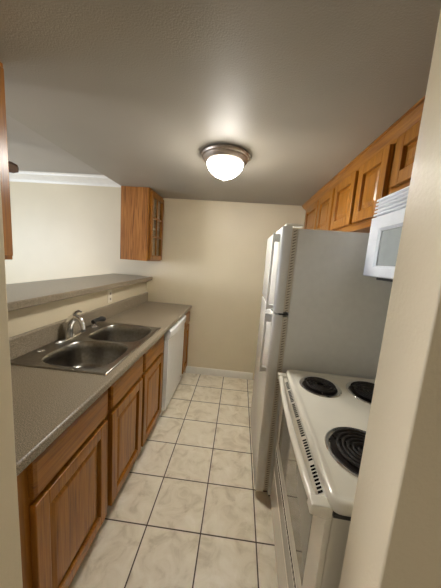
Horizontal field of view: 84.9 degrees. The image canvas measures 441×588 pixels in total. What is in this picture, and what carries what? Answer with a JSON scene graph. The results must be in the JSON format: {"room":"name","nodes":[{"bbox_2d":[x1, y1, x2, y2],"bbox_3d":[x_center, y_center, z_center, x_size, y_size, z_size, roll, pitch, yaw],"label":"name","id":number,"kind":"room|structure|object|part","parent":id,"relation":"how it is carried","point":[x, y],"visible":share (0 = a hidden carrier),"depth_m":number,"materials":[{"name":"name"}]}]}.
{"room":"kitchen","nodes":[
{"label":"kitchen","id":0,"kind":"room"},
{"bbox_2d":[6,114,102,174],"bbox_3d":[-2.688,-1.208,0.455,2.990,0.100,5.386,5,8,4],"label":"ceiling","id":1,"kind":"structure","parent":0,"point":[27,149],"depth_m":2.36,"materials":[{"name":"paint"}]},
{"bbox_2d":[8,161,18,172],"bbox_3d":[-2.285,-1.139,1.673,1.195,0.294,1.226,5,8,4],"label":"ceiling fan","id":2,"kind":"object","parent":1,"relation":"hanging from","point":[13,168],"visible":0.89,"depth_m":2.04,"materials":[{"name":"brown wood"}]},
{"bbox_2d":[8,281,146,337],"bbox_3d":[-1.159,0.566,1.962,0.150,1.190,2.446,5,8,4],"label":"wall","id":3,"kind":"structure","parent":0,"point":[20,321],"depth_m":1.62,"materials":[{"name":"beige paint"}]},
{"bbox_2d":[9,292,147,360],"bbox_3d":[-1.045,0.199,1.902,0.020,0.120,2.441,5,8,4],"label":"backsplash","id":4,"kind":"structure","parent":3,"relation":"attached to","point":[24,343],"depth_m":1.56,"materials":[{"name":"laminate"}]},
{"bbox_2d":[6,273,151,311],"bbox_3d":[-1.226,-0.054,1.883,0.525,0.046,2.439,5,8,4],"label":"bar","id":5,"kind":"object","parent":3,"relation":"on","point":[25,294],"visible":1,"depth_m":1.72,"materials":[{"name":"laminate"}]},
{"bbox_2d":[108,290,111,302],"bbox_3d":[-1.014,0.021,2.215,0.009,0.115,0.070,5,8,4],"label":"wall outlet","id":6,"kind":"object","parent":3,"relation":"attached to","point":[109,291],"visible":1,"depth_m":2.21,"materials":[{"name":"plastic"}]},
{"bbox_2d":[5,181,305,378],"bbox_3d":[-1.362,-0.236,3.167,5.400,2.400,0.120,5,8,4],"label":"wall","id":7,"kind":"structure","parent":0,"point":[212,262],"depth_m":3.04,"materials":[{"name":"beige paint"}]},
{"bbox_2d":[9,171,120,186],"bbox_3d":[-2.436,-1.451,2.979,2.888,0.105,0.095,5,8,4],"label":"trim","id":8,"kind":"structure","parent":7,"relation":"attached to","point":[21,176],"depth_m":2.94,"materials":[{"name":"white paint"}]},
{"bbox_2d":[120,186,163,260],"bbox_3d":[-0.884,-0.771,2.773,0.333,0.758,0.429,5,8,4],"label":"upper cabinet","id":9,"kind":"object","parent":7,"relation":"attached to","point":[142,208],"visible":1,"depth_m":2.58,"materials":[{"name":"brown wood"}]},
{"bbox_3d":[-0.753,-0.760,2.763,0.019,0.758,0.429,5,8,4],"label":"frame","id":10,"kind":"part","parent":9,"relation":"part of","materials":[{"name":"brown wood"}]},
{"bbox_3d":[-0.731,-0.751,2.763,0.025,0.713,0.389,5,8,4],"label":"door","id":11,"kind":"part","parent":9,"relation":"part of","materials":[{"name":"brown wood"}]},
{"bbox_3d":[-0.741,-0.752,2.763,0.003,0.617,0.293,5,8,4],"label":"glass pane","id":12,"kind":"part","parent":9,"relation":"part of","materials":[{"name":"brown glass"}]},
{"bbox_2d":[186,366,252,379],"bbox_3d":[-0.021,1.034,3.162,0.880,0.090,0.016,5,8,4],"label":"baseboard","id":13,"kind":"structure","parent":7,"relation":"attached to","point":[189,369],"depth_m":3.15,"materials":[{"name":"white paint"}]},
{"bbox_2d":[69,372,277,587],"bbox_3d":[-1.672,1.361,0.727,5.400,0.100,5.386,5,8,4],"label":"floor","id":14,"kind":"structure","parent":0,"point":[189,512],"depth_m":1.47,"materials":[{"name":"tile"}]},
{"bbox_2d":[17,390,107,587],"bbox_3d":[-0.889,0.883,1.024,0.571,0.872,0.543,5,8,4],"label":"base cabinet","id":15,"kind":"object","parent":14,"relation":"on","point":[62,493],"visible":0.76,"depth_m":0.94,"materials":[{"name":"brown wood"}]},
{"bbox_3d":[-0.591,0.572,0.993,0.027,0.138,0.439,5,8,4],"label":"drawer","id":16,"kind":"part","parent":15,"relation":"part of","materials":[{"name":"brown wood"}]},
{"bbox_3d":[-0.622,0.942,1.044,0.016,0.452,0.327,5,8,4],"label":"door panel","id":17,"kind":"part","parent":15,"relation":"part of","materials":[{"name":"brown wood"}]},
{"bbox_2d":[105,335,163,507],"bbox_3d":[-0.827,0.781,1.757,0.571,0.872,0.938,5,8,4],"label":"base cabinet","id":18,"kind":"object","parent":14,"relation":"on","point":[135,398],"visible":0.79,"depth_m":1.52,"materials":[{"name":"brown wood"}]},
{"bbox_2d":[9,292,191,475],"bbox_3d":[-0.758,0.243,1.884,0.600,0.160,2.441,5,8,4],"label":"countertop","id":19,"kind":"structure","parent":18,"relation":"on","point":[46,402],"depth_m":1.11,"materials":[{"name":"laminate"}]},
{"bbox_2d":[55,310,85,344],"bbox_3d":[-1.006,0.199,1.606,0.171,0.199,0.190,-2,10,-37],"label":"faucet","id":20,"kind":"object","parent":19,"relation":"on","point":[69,334],"visible":1,"depth_m":1.58,"materials":[{"name":"silver metal"}]},
{"bbox_3d":[-1.013,0.289,1.619,0.056,0.015,0.250,5,8,4],"label":"deck plate","id":21,"kind":"part","parent":20,"relation":"part of","materials":[{"name":"silver metal"}]},
{"bbox_3d":[-0.936,0.186,1.594,0.096,0.101,0.037,5,8,9],"label":"spout","id":22,"kind":"part","parent":20,"relation":"part of","materials":[{"name":"silver metal"}]},
{"bbox_2d":[10,322,160,374],"bbox_3d":[-0.799,0.401,1.627,0.534,0.178,0.838,5,8,4],"label":"sink","id":23,"kind":"object","parent":19,"relation":"in","point":[99,350],"visible":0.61,"depth_m":1.59,"materials":[{"name":"silver metal"}]},
{"bbox_2d":[91,316,105,327],"bbox_3d":[-0.977,0.220,1.930,0.048,0.068,0.147,5,8,9],"label":"sprayer","id":24,"kind":"object","parent":23,"relation":"on","point":[101,318],"visible":1,"depth_m":1.89,"materials":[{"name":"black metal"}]},
{"bbox_3d":[-0.554,0.510,1.441,0.027,0.138,0.403,5,8,4],"label":"drawer","id":25,"kind":"part","parent":18,"relation":"part of","materials":[{"name":"brown wood"}]},
{"bbox_3d":[-0.581,0.878,1.500,0.025,0.560,0.400,5,8,4],"label":"door","id":26,"kind":"part","parent":18,"relation":"part of","materials":[{"name":"brown wood"}]},
{"bbox_3d":[-0.584,0.878,1.500,0.016,0.452,0.292,5,8,4],"label":"door panel","id":27,"kind":"part","parent":18,"relation":"part of","materials":[{"name":"brown wood"}]},
{"bbox_3d":[-0.545,0.818,1.935,0.025,0.560,0.417,5,8,4],"label":"door","id":28,"kind":"part","parent":18,"relation":"part of","materials":[{"name":"brown wood"}]},
{"bbox_3d":[-0.547,0.818,1.936,0.016,0.452,0.309,5,8,4],"label":"door panel","id":29,"kind":"part","parent":18,"relation":"part of","materials":[{"name":"brown wood"}]},
{"bbox_3d":[-0.517,0.449,1.880,0.027,0.138,0.420,5,8,4],"label":"drawer","id":30,"kind":"part","parent":18,"relation":"part of","materials":[{"name":"brown wood"}]},
{"bbox_2d":[159,315,185,416],"bbox_3d":[-0.730,0.677,2.536,0.595,0.866,0.630,5,8,4],"label":"dishwasher","id":31,"kind":"object","parent":14,"relation":"on","point":[174,337],"visible":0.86,"depth_m":2.35,"materials":[{"name":"grey plastic"}]},
{"bbox_2d":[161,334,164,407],"bbox_3d":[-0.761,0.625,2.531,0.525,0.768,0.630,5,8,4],"label":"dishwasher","id":32,"kind":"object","parent":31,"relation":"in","point":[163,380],"depth_m":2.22,"materials":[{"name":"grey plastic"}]},
{"bbox_3d":[-0.483,0.715,2.520,0.041,0.695,0.626,5,8,4],"label":"door","id":33,"kind":"part","parent":31,"relation":"part of","materials":[{"name":"white metal"}]},
{"bbox_3d":[-0.441,0.325,2.463,0.068,0.092,0.626,5,8,4],"label":"control panel","id":34,"kind":"part","parent":31,"relation":"part of","materials":[{"name":"white plastic"}]},
{"bbox_2d":[182,311,189,373],"bbox_3d":[-0.705,0.609,3.008,0.571,0.872,0.312,5,8,4],"label":"base cabinet","id":35,"kind":"object","parent":14,"relation":"on","point":[186,325],"visible":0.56,"depth_m":2.97,"materials":[{"name":"brown wood"}]},
{"bbox_3d":[-0.438,0.672,2.994,0.025,0.560,0.255,5,8,4],"label":"door","id":36,"kind":"part","parent":35,"relation":"part of","materials":[{"name":"brown wood"}]},
{"bbox_3d":[-0.441,0.672,2.994,0.016,0.452,0.147,5,8,4],"label":"door panel","id":37,"kind":"part","parent":35,"relation":"part of","materials":[{"name":"brown wood"}]},
{"bbox_3d":[-0.410,0.303,2.941,0.027,0.138,0.255,5,8,4],"label":"drawer","id":38,"kind":"part","parent":35,"relation":"part of","materials":[{"name":"brown wood"}]},
{"bbox_2d":[250,223,392,495],"bbox_3d":[0.661,0.445,1.794,0.788,1.741,0.760,5,8,4],"label":"refrigerator","id":39,"kind":"object","parent":14,"relation":"on","point":[319,313],"visible":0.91,"depth_m":1.38,"materials":[{"name":"white metal"}]},
{"bbox_3d":[0.276,0.297,1.475,0.042,0.369,0.026,5,8,4],"label":"handle","id":40,"kind":"part","parent":39,"relation":"part of","materials":[{"name":"white plastic"}]},
{"bbox_3d":[0.321,0.646,1.851,0.056,1.169,0.760,5,8,4],"label":"fridge door","id":41,"kind":"part","parent":39,"relation":"part of","materials":[{"name":"white metal"}]},
{"bbox_3d":[0.307,-0.129,1.413,0.042,0.448,0.026,5,8,4],"label":"handle","id":42,"kind":"part","parent":39,"relation":"part of","materials":[{"name":"white plastic"}]},
{"bbox_3d":[0.383,-0.184,1.730,0.056,0.491,0.760,5,8,4],"label":"freezer door","id":43,"kind":"part","parent":39,"relation":"part of","materials":[{"name":"white metal"}]},
{"bbox_2d":[270,369,374,587],"bbox_3d":[0.607,0.874,1.038,0.723,1.103,0.804,5,8,6],"label":"electric range","id":44,"kind":"object","parent":14,"relation":"on","point":[323,418],"visible":0.61,"depth_m":0.89,"materials":[{"name":"white metal"}]},
{"bbox_3d":[0.282,1.231,1.124,0.014,0.208,0.786,5,8,6],"label":"storage drawer","id":45,"kind":"part","parent":44,"relation":"part of","materials":[{"name":"white metal"}]},
{"bbox_3d":[0.326,0.527,1.012,0.027,0.020,0.700,5,8,6],"label":"vent panel","id":46,"kind":"part","parent":44,"relation":"part of","materials":[{"name":"white metal"}]},
{"bbox_2d":[303,380,337,395],"bbox_3d":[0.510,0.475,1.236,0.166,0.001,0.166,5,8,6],"label":"burner","id":47,"kind":"object","parent":44,"relation":"on","point":[310,387],"depth_m":1.20,"materials":[{"name":"black metal"}]},
{"bbox_2d":[286,369,374,520],"bbox_3d":[0.662,0.538,0.985,0.689,0.044,0.824,5,8,4],"label":"cooktop","id":48,"kind":"object","parent":44,"relation":"in","point":[330,412],"depth_m":0.93,"materials":[{"name":"white metal"}]},
{"bbox_2d":[330,431,363,473],"bbox_3d":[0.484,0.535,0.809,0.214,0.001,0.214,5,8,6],"label":"burner","id":49,"kind":"object","parent":44,"relation":"on","point":[346,447],"depth_m":0.80,"materials":[{"name":"black metal"}]},
{"bbox_2d":[350,383,373,402],"bbox_3d":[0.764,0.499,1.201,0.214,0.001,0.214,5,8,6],"label":"burner","id":50,"kind":"object","parent":44,"relation":"on","point":[360,392],"depth_m":1.19,"materials":[{"name":"black metal"}]},
{"bbox_2d":[0,0,440,205],"bbox_3d":[-0.011,-0.883,0.277,2.410,0.300,5.386,5,8,4],"label":"ceiling","id":51,"kind":"structure","parent":0,"point":[136,91],"depth_m":0.94,"materials":[{"name":"paint"}]},
{"bbox_2d":[202,144,249,181],"bbox_3d":[0.029,-0.831,1.594,0.316,0.171,0.316,5,8,4],"label":"ceiling lamp","id":52,"kind":"object","parent":51,"relation":"attached to","point":[224,161],"visible":1,"depth_m":1.50,"materials":[{"name":"white glass"}]},
{"bbox_2d":[0,10,440,587],"bbox_3d":[-0.299,0.323,0.551,2.620,2.200,0.130,5,8,4],"label":"wall","id":53,"kind":"structure","parent":0,"point":[394,538],"depth_m":0.46,"materials":[{"name":"beige paint"}]},
{"bbox_2d":[0,62,12,259],"bbox_3d":[-1.034,-0.501,0.789,0.363,0.746,0.405,5,8,4],"label":"upper cabinet","id":54,"kind":"object","parent":53,"relation":"attached to","point":[4,164],"visible":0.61,"depth_m":0.94,"materials":[{"name":"brown wood"}]},
{"bbox_3d":[1.046,0.448,0.373,0.100,2.200,5.186,5,8,4],"label":"wall","id":55,"kind":"structure","parent":0,"visible":0},
{"bbox_2d":[304,188,334,230],"bbox_3d":[1.078,-0.730,2.364,0.313,0.436,0.921,5,8,4],"label":"upper cabinet","id":56,"kind":"object","parent":55,"relation":"attached to","point":[318,215],"visible":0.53,"depth_m":2.19,"materials":[{"name":"brown wood"}]},
{"bbox_3d":[0.951,-0.759,2.538,0.016,0.223,0.313,5,8,4],"label":"door panel","id":57,"kind":"part","parent":56,"relation":"part of","materials":[{"name":"brown wood"}]},
{"bbox_3d":[0.948,-0.759,2.538,0.025,0.335,0.425,5,8,4],"label":"door","id":58,"kind":"part","parent":56,"relation":"part of","materials":[{"name":"brown wood"}]},
{"bbox_3d":[0.916,-0.701,2.118,0.016,0.223,0.243,5,8,4],"label":"door panel","id":59,"kind":"part","parent":56,"relation":"part of","materials":[{"name":"brown wood"}]},
{"bbox_3d":[0.913,-0.701,2.118,0.025,0.335,0.355,5,8,4],"label":"door","id":60,"kind":"part","parent":56,"relation":"part of","materials":[{"name":"brown wood"}]},
{"bbox_2d":[330,143,396,232],"bbox_3d":[1.010,-0.616,1.542,0.313,0.436,0.739,5,8,4],"label":"upper cabinet","id":61,"kind":"object","parent":55,"relation":"attached to","point":[356,197],"visible":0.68,"depth_m":1.45,"materials":[{"name":"brown wood"}]},
{"bbox_3d":[0.883,-0.647,1.731,0.016,0.223,0.228,5,8,4],"label":"door panel","id":62,"kind":"part","parent":61,"relation":"part of","materials":[{"name":"brown wood"}]},
{"bbox_3d":[0.881,-0.647,1.731,0.025,0.335,0.340,5,8,4],"label":"door","id":63,"kind":"part","parent":61,"relation":"part of","materials":[{"name":"brown wood"}]},
{"bbox_3d":[0.853,-0.596,1.365,0.016,0.223,0.198,5,8,4],"label":"door panel","id":64,"kind":"part","parent":61,"relation":"part of","materials":[{"name":"brown wood"}]},
{"bbox_3d":[0.850,-0.597,1.366,0.025,0.335,0.310,5,8,4],"label":"door","id":65,"kind":"part","parent":61,"relation":"part of","materials":[{"name":"brown wood"}]},
{"bbox_2d":[389,121,420,193],"bbox_3d":[0.951,-0.568,0.790,0.313,0.325,0.762,5,8,4],"label":"upper cabinet","id":66,"kind":"object","parent":55,"relation":"attached to","point":[406,144],"visible":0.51,"depth_m":1.08,"materials":[{"name":"brown wood"}]},
{"bbox_2d":[302,96,424,210],"bbox_3d":[0.871,-0.829,1.605,0.058,0.055,2.428,5,8,4],"label":"crown molding","id":67,"kind":"structure","parent":66,"relation":"attached to","point":[413,115],"depth_m":1.28,"materials":[{"name":"brown wood"}]},
{"bbox_2d":[363,186,408,281],"bbox_3d":[0.898,-0.210,0.842,0.364,0.397,0.756,5,8,4],"label":"microwave","id":68,"kind":"object","parent":66,"relation":"attached to","point":[386,228],"visible":0.5,"depth_m":1.09,"materials":[{"name":"white plastic"}]},
{"bbox_3d":[0.740,-0.195,0.930,0.037,0.291,0.612,5,8,4],"label":"door","id":69,"kind":"part","parent":68,"relation":"part of","materials":[{"name":"white plastic"}]},
{"bbox_3d":[0.831,-0.578,0.799,0.019,0.325,0.762,5,8,4],"label":"frame","id":70,"kind":"part","parent":66,"relation":"part of","materials":[{"name":"brown wood"}]},
{"bbox_3d":[0.826,-0.600,0.986,0.016,0.112,0.225,5,8,4],"label":"door panel","id":71,"kind":"part","parent":66,"relation":"part of","materials":[{"name":"brown wood"}]}
]}

